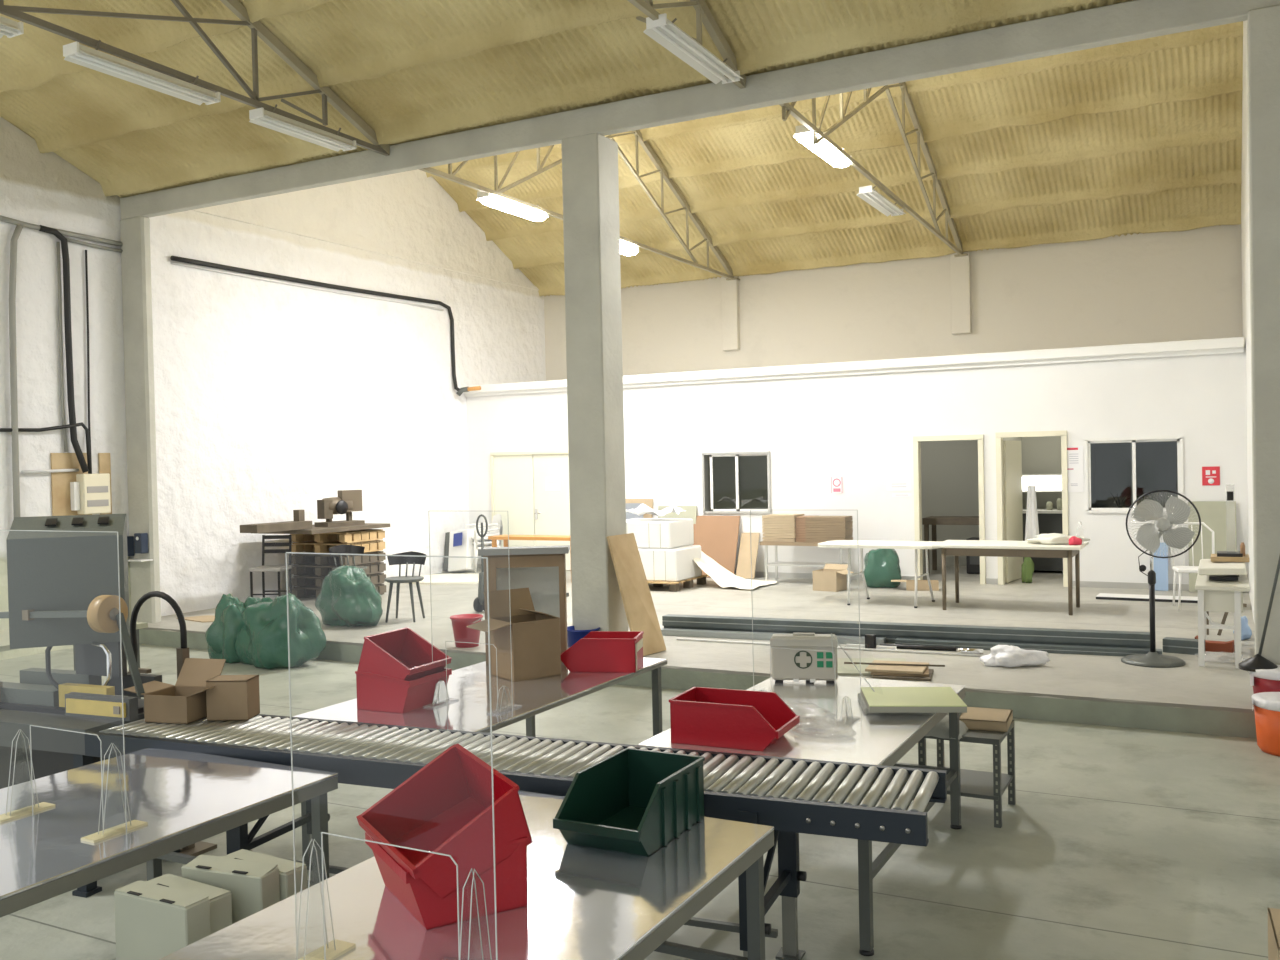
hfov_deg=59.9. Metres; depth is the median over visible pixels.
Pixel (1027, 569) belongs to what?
bag
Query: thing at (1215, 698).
floor
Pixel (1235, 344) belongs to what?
trim ledge
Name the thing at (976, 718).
cardboard box
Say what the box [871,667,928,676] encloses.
board
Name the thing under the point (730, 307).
column
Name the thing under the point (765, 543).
shelf
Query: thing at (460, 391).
joint
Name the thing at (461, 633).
bucket
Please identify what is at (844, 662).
rod
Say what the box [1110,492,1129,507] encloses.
plant
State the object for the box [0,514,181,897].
machine
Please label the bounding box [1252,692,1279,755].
bucket
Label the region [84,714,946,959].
conveyor
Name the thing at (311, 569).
bar counter
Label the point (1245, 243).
wall
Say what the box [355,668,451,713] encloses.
bin
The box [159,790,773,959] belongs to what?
steel table
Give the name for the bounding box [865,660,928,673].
board
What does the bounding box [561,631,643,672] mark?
bin
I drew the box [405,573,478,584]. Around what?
sheet
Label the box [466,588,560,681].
cardboard box
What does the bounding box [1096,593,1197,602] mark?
board
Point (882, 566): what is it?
bag
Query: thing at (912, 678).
board
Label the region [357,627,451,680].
bin
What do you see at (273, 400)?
wall
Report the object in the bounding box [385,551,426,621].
chair
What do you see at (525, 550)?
tray
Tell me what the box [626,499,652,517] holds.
cardboard sheet
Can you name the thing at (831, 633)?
acrylic offcut
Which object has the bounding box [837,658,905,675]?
board
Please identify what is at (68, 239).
conduit
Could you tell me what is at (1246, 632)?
bag
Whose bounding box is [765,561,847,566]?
shelf
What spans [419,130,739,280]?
roof truss
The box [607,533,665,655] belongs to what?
plank
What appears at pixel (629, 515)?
plastic sheet
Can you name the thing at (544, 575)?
cabinet
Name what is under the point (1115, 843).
floor
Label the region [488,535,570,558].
wooden bench
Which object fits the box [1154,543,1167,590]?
sheet
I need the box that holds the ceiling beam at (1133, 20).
[120,0,1279,219]
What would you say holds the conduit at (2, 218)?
attached to the wall at (273, 400)
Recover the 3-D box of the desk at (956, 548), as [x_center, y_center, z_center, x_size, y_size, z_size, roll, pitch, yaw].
[4.318,1.117,12.928,1.620,0.762,0.820,-1,1,28]
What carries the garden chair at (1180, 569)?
on the floor at (1215, 698)
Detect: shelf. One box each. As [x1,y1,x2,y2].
[128,558,152,561]
[760,541,821,545]
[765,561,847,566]
[923,714,1013,744]
[946,767,1012,799]
[1022,509,1062,570]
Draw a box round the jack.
[473,514,568,611]
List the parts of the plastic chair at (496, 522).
leg, armrest, armrest, backrest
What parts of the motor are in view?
motor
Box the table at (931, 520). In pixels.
[922,516,978,572]
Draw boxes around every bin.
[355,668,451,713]
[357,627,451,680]
[357,744,531,898]
[365,832,528,929]
[553,748,704,856]
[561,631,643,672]
[669,687,799,751]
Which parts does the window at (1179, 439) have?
sash, sash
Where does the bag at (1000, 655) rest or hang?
on the floor at (1215, 698)
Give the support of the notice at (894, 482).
attached to the wall at (861, 429)
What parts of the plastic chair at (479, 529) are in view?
seat, armrest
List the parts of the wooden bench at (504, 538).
leg, leg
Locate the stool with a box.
[1195,574,1249,668]
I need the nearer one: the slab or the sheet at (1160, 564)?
the slab
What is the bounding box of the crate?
[1248,665,1279,693]
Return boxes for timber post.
[293,510,304,529]
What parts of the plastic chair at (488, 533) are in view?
seat, armrest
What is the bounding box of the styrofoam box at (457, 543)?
[444,529,477,572]
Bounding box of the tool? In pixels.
[1209,575,1238,580]
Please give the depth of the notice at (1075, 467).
14.86 m
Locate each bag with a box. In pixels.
[205,594,245,662]
[234,593,326,668]
[244,596,272,607]
[315,565,382,626]
[862,549,901,587]
[979,645,1049,666]
[1021,557,1033,582]
[1233,616,1251,639]
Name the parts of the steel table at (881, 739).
leg, frame, leg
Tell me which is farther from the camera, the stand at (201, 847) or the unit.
the unit
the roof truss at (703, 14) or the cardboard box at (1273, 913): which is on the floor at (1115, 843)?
the cardboard box at (1273, 913)
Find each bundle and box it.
[762,514,803,541]
[793,515,818,541]
[805,516,852,541]
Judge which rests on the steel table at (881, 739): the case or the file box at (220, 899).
the case
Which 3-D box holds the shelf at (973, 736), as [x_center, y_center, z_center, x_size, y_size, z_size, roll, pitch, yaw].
[1.832,1.395,6.230,0.440,0.030,0.480,-1,1,28]
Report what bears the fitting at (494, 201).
attached to the roof truss at (497, 191)
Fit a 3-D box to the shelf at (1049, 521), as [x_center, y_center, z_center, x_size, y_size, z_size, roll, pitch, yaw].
[6.273,0.902,16.879,0.980,0.900,0.660,-1,1,28]
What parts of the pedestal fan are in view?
knob, blade, blade, motor, blade, blade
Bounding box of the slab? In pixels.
[1198,559,1246,574]
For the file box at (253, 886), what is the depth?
3.30 m
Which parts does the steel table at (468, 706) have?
leg, leg, frame, leg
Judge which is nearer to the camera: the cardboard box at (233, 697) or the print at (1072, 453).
the cardboard box at (233, 697)
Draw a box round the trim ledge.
[463,337,1243,396]
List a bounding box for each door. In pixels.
[490,450,570,569]
[913,434,985,583]
[995,430,1067,586]
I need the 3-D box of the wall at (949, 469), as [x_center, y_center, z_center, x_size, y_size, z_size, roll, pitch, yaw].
[3.164,-0.106,17.804,11.600,3.100,2.450,-1,1,28]
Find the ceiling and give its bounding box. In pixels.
[0,0,1242,295]
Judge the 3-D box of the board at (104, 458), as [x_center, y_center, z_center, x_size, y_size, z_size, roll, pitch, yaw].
[-6.349,0.229,13.190,0.020,1.100,0.150,-1,1,28]
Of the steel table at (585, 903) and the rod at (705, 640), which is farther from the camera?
the rod at (705, 640)
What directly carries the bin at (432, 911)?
on the steel table at (585, 903)
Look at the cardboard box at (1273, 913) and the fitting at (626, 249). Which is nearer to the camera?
the cardboard box at (1273, 913)
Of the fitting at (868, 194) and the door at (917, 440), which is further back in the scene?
the door at (917, 440)
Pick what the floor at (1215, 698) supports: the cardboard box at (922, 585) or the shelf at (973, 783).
the cardboard box at (922, 585)
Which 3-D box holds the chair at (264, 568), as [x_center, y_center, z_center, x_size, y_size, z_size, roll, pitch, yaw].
[-4.935,1.207,14.858,0.420,0.921,0.432,-1,1,6]
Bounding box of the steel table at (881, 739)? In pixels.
[637,676,964,955]
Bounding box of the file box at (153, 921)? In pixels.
[114,880,209,959]
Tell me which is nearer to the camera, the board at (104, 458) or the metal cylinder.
the metal cylinder
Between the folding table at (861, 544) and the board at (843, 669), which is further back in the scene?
the folding table at (861, 544)
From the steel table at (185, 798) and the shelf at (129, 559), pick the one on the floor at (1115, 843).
the steel table at (185, 798)
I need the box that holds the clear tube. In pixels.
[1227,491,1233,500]
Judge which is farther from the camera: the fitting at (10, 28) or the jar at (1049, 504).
the jar at (1049, 504)
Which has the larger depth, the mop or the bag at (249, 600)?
the bag at (249, 600)
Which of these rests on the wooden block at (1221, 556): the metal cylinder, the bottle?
the bottle
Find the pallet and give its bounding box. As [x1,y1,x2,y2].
[647,575,708,591]
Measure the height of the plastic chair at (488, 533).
0.802 m
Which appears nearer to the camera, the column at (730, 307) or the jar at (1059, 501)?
the jar at (1059, 501)
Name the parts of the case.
handle, case lid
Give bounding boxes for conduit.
[0,215,122,246]
[9,224,22,518]
[21,468,78,473]
[56,242,67,451]
[65,237,122,252]
[171,262,443,310]
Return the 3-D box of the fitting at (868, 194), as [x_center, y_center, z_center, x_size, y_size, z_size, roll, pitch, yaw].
[3.083,-3.565,14.134,0.250,0.132,1.486,-1,1,28]
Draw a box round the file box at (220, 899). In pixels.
[146,873,231,934]
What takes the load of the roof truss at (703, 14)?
attached to the ceiling
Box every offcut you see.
[176,615,214,622]
[831,633,874,692]
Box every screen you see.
[0,530,147,842]
[286,552,497,959]
[428,511,512,710]
[750,510,861,723]
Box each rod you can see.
[677,638,983,656]
[844,662,944,666]
[879,644,956,650]
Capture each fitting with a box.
[0,16,23,37]
[63,40,220,104]
[249,104,356,151]
[476,191,549,220]
[620,241,639,255]
[643,13,742,83]
[793,125,853,167]
[857,185,905,216]
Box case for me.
[770,633,837,683]
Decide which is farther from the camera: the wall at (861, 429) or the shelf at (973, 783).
the wall at (861, 429)
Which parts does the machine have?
hand knob, tape arm, leg, panel, panel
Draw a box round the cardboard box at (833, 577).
[812,564,853,591]
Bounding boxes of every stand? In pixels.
[127,591,216,855]
[918,714,1015,827]
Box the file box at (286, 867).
[222,849,307,900]
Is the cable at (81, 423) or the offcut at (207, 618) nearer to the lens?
the cable at (81, 423)
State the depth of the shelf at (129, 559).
13.22 m
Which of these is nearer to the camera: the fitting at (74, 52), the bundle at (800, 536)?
the fitting at (74, 52)
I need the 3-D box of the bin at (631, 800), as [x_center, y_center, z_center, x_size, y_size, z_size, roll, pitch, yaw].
[-0.025,1.076,3.712,0.318,0.211,0.503,-1,1,28]
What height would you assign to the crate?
0.280 m
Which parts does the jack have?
handle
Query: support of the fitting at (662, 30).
attached to the roof truss at (703, 14)
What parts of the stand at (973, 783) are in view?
leg, leg, leg, leg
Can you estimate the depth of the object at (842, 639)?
11.19 m
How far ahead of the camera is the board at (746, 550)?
16.92 m
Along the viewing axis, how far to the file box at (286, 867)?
3.39 m
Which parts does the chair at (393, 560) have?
leg, leg, seat, backrest, post, leg, leg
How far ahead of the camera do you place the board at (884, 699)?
5.34 m
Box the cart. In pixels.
[760,541,850,582]
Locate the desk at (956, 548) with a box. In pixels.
[932,540,1088,614]
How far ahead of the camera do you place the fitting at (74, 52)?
8.80 m
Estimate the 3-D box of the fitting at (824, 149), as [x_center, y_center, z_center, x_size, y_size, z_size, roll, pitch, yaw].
[2.020,-3.641,12.119,0.250,0.190,1.436,-1,1,28]
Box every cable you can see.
[0,422,91,473]
[38,225,88,472]
[85,250,91,467]
[170,256,459,390]
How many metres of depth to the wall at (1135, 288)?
18.21 m
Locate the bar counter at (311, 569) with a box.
[258,523,389,597]
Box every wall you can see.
[0,116,545,659]
[466,347,1248,591]
[544,224,1241,380]
[707,436,1177,565]
[1241,20,1253,618]
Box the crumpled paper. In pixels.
[626,504,685,516]
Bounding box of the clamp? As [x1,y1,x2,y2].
[846,634,896,649]
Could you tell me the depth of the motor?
15.34 m
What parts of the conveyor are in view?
leg, leg, rail, rail, leg, leg, foot plate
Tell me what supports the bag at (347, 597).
on the floor at (1215, 698)
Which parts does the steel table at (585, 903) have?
frame, leg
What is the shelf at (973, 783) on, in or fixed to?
attached to the stand at (973, 783)
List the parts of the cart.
leg, leg, leg, leg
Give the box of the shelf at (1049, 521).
[1022,509,1062,570]
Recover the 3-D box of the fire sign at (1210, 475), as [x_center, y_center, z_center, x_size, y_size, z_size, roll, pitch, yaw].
[7.258,-0.051,14.108,0.200,0.240,0.011,-1,1,28]
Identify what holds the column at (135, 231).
on the floor at (1215, 698)
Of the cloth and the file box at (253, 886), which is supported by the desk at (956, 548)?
the cloth
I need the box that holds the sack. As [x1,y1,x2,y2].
[925,715,967,738]
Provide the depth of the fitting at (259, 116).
10.35 m
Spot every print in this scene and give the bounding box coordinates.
[658,506,696,523]
[1067,448,1077,485]
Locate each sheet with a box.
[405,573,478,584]
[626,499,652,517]
[626,503,643,518]
[693,551,776,588]
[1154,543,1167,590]
[1188,501,1236,591]
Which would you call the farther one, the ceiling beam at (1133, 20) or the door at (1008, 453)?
the door at (1008, 453)
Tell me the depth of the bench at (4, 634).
9.10 m
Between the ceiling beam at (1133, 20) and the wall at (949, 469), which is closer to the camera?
the ceiling beam at (1133, 20)
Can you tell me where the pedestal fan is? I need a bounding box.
[1121,490,1200,667]
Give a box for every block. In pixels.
[858,693,935,713]
[1195,635,1233,652]
[1211,551,1248,561]
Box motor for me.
[314,490,364,526]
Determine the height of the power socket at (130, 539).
0.240 m
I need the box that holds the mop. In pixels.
[1239,555,1279,671]
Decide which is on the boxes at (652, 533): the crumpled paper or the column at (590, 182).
the crumpled paper
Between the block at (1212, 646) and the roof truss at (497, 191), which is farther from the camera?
the roof truss at (497, 191)
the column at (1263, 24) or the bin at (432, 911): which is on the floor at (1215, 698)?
the column at (1263, 24)
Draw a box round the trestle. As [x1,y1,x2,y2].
[1206,603,1246,635]
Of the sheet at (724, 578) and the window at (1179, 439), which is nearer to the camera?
the window at (1179, 439)
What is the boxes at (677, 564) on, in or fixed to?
on the pallet
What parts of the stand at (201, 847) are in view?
post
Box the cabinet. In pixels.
[483,554,567,663]
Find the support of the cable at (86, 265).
attached to the wall at (273, 400)
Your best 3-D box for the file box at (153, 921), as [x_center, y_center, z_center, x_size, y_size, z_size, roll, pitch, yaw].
[-1.358,1.356,3.160,0.300,0.366,0.084,-1,1,28]
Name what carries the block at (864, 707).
on the steel table at (881, 739)
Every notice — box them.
[886,474,911,490]
[1067,446,1083,491]
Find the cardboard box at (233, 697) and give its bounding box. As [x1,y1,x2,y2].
[206,675,259,720]
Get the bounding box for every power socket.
[127,536,133,555]
[134,533,147,553]
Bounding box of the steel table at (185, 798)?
[0,748,337,917]
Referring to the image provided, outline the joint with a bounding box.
[456,386,480,395]
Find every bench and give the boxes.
[0,622,147,698]
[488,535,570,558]
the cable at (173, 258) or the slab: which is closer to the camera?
the slab
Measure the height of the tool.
0.050 m
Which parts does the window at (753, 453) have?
sash, sash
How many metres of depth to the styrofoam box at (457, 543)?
18.60 m
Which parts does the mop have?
handle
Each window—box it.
[702,451,770,513]
[1085,436,1182,512]
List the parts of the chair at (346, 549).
post, backrest, seat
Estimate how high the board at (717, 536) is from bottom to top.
0.939 m
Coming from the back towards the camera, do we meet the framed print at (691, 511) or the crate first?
the framed print at (691, 511)
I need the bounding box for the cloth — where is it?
[1026,533,1089,543]
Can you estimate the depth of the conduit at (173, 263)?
15.94 m
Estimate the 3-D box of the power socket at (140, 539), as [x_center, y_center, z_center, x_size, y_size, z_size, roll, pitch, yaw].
[-5.960,0.755,13.257,0.130,0.240,0.106,-1,1,28]
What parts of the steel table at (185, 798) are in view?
leg, leg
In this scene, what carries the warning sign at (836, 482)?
attached to the wall at (861, 429)
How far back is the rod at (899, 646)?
10.30 m
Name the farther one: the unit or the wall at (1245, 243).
the unit
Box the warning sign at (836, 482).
[831,476,841,493]
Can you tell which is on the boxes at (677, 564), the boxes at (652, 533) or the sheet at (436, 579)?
the boxes at (652, 533)
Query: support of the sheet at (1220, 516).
on the floor at (1215, 698)
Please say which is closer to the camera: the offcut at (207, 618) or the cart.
the offcut at (207, 618)
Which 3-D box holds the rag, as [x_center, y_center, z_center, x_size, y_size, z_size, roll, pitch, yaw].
[4.885,0.679,12.455,0.142,0.098,0.140,-1,1,28]
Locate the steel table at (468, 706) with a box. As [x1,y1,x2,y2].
[293,657,666,861]
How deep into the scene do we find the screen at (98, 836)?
3.87 m
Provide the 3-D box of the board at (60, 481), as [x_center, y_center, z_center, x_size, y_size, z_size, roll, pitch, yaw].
[-6.552,0.229,12.805,0.020,1.082,0.492,-1,1,28]
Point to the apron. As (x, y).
(1032, 527)
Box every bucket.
[450,614,482,647]
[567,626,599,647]
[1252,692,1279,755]
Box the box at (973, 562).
[966,537,979,573]
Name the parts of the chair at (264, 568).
leg, leg, seat, backrest, leg, leg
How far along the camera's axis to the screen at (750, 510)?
5.22 m
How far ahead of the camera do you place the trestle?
10.74 m
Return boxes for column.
[120,216,160,622]
[561,133,627,630]
[721,276,739,350]
[950,251,971,334]
[1247,4,1279,664]
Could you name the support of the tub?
in the crate
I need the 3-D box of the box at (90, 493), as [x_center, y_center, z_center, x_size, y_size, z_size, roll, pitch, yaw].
[-6.395,0.161,12.927,0.146,0.468,0.424,-1,1,28]
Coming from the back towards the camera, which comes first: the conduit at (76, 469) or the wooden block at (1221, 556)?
the conduit at (76, 469)
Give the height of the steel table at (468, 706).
0.760 m
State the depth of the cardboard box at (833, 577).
15.04 m
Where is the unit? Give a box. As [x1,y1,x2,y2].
[1022,474,1061,491]
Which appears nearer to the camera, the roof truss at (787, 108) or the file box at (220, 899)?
the file box at (220, 899)
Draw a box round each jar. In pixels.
[1046,501,1052,509]
[1057,498,1061,509]
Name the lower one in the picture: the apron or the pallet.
the pallet
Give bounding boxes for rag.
[1069,536,1081,544]
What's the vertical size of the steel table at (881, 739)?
0.760 m
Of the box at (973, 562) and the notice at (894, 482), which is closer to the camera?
the notice at (894, 482)
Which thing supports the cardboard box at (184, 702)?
on the conveyor
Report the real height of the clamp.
0.140 m
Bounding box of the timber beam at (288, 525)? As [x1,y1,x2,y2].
[240,521,311,532]
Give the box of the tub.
[1253,677,1279,693]
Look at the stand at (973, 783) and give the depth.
6.12 m
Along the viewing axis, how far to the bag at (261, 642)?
11.20 m
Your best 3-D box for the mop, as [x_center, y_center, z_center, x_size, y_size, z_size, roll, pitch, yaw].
[4.391,0.547,7.708,0.429,1.550,0.240,-1,1,28]
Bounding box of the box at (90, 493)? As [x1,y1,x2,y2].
[70,473,110,513]
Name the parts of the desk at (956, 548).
leg, leg, leg, leg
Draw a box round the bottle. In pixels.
[1240,542,1244,555]
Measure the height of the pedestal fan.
1.471 m
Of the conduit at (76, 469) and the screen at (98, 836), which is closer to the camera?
the screen at (98, 836)
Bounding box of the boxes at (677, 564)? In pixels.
[638,545,701,581]
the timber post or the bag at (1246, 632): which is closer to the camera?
the bag at (1246, 632)
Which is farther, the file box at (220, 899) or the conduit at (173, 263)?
the conduit at (173, 263)
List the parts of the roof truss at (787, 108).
bearing plate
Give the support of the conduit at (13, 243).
attached to the wall at (273, 400)
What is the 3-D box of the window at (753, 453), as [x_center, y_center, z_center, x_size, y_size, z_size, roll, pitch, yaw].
[1.509,0.040,17.193,1.130,0.950,0.140,-1,1,28]
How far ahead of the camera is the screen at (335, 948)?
2.76 m
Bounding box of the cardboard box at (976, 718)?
[959,707,1012,731]
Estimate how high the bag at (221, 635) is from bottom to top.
0.692 m
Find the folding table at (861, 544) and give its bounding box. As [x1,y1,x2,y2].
[818,540,942,607]
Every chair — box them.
[249,535,291,597]
[329,544,366,569]
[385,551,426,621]
[465,514,500,563]
[470,520,501,568]
[473,525,502,572]
[1171,522,1214,609]
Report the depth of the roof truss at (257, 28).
9.72 m
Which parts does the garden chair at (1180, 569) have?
leg, leg, seat, backrest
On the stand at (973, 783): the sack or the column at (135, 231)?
the sack
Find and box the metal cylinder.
[957,648,983,654]
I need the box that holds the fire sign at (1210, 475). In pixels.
[1202,466,1219,485]
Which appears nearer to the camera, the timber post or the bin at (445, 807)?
the bin at (445, 807)
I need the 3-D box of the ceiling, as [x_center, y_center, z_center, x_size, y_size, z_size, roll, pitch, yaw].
[-0.468,-4.466,10.411,13.230,2.213,19.000,-1,1,28]
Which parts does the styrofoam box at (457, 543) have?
panel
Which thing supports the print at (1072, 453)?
attached to the notice at (1075, 467)
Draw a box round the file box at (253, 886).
[181,854,279,923]
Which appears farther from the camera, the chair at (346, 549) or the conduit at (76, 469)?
the chair at (346, 549)
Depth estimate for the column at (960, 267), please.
17.94 m
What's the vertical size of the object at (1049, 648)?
0.060 m
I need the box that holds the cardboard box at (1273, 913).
[1268,908,1279,959]
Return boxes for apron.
[1025,486,1038,540]
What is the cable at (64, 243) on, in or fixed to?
attached to the wall at (273, 400)
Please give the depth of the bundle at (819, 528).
15.73 m
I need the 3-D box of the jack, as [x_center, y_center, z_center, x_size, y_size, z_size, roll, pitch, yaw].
[-1.516,1.004,14.097,0.560,1.202,1.390,-1,1,28]
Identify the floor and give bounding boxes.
[0,644,1279,959]
[139,565,1256,738]
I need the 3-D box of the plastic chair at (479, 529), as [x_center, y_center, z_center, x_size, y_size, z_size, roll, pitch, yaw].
[-2.627,1.070,18.787,0.552,0.802,0.512,-2,1,-27]
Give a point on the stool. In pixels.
(1213, 595)
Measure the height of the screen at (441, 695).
1.010 m
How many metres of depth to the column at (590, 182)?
10.44 m
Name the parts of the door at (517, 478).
handle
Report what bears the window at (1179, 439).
in the wall at (861, 429)
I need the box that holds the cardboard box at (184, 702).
[124,658,225,723]
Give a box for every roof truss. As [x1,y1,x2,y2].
[0,0,389,155]
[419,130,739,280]
[627,0,745,88]
[779,82,967,256]
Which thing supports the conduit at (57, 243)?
attached to the wall at (273, 400)
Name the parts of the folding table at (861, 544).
leg frame, leg frame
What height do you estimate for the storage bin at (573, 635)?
0.260 m
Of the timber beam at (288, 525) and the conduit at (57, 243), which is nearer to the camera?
the conduit at (57, 243)
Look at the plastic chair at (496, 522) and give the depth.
18.79 m
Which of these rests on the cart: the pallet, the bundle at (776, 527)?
the bundle at (776, 527)
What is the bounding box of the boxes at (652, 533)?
[626,518,693,548]
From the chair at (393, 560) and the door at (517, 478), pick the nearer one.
the chair at (393, 560)
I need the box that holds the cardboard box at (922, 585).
[891,580,938,590]
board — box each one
[50,453,91,515]
[98,453,111,513]
[693,516,739,577]
[736,533,759,578]
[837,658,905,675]
[861,687,966,712]
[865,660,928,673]
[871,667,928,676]
[872,669,933,680]
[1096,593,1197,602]
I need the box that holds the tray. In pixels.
[478,545,569,555]
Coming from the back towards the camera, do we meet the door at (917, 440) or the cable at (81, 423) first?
the door at (917, 440)

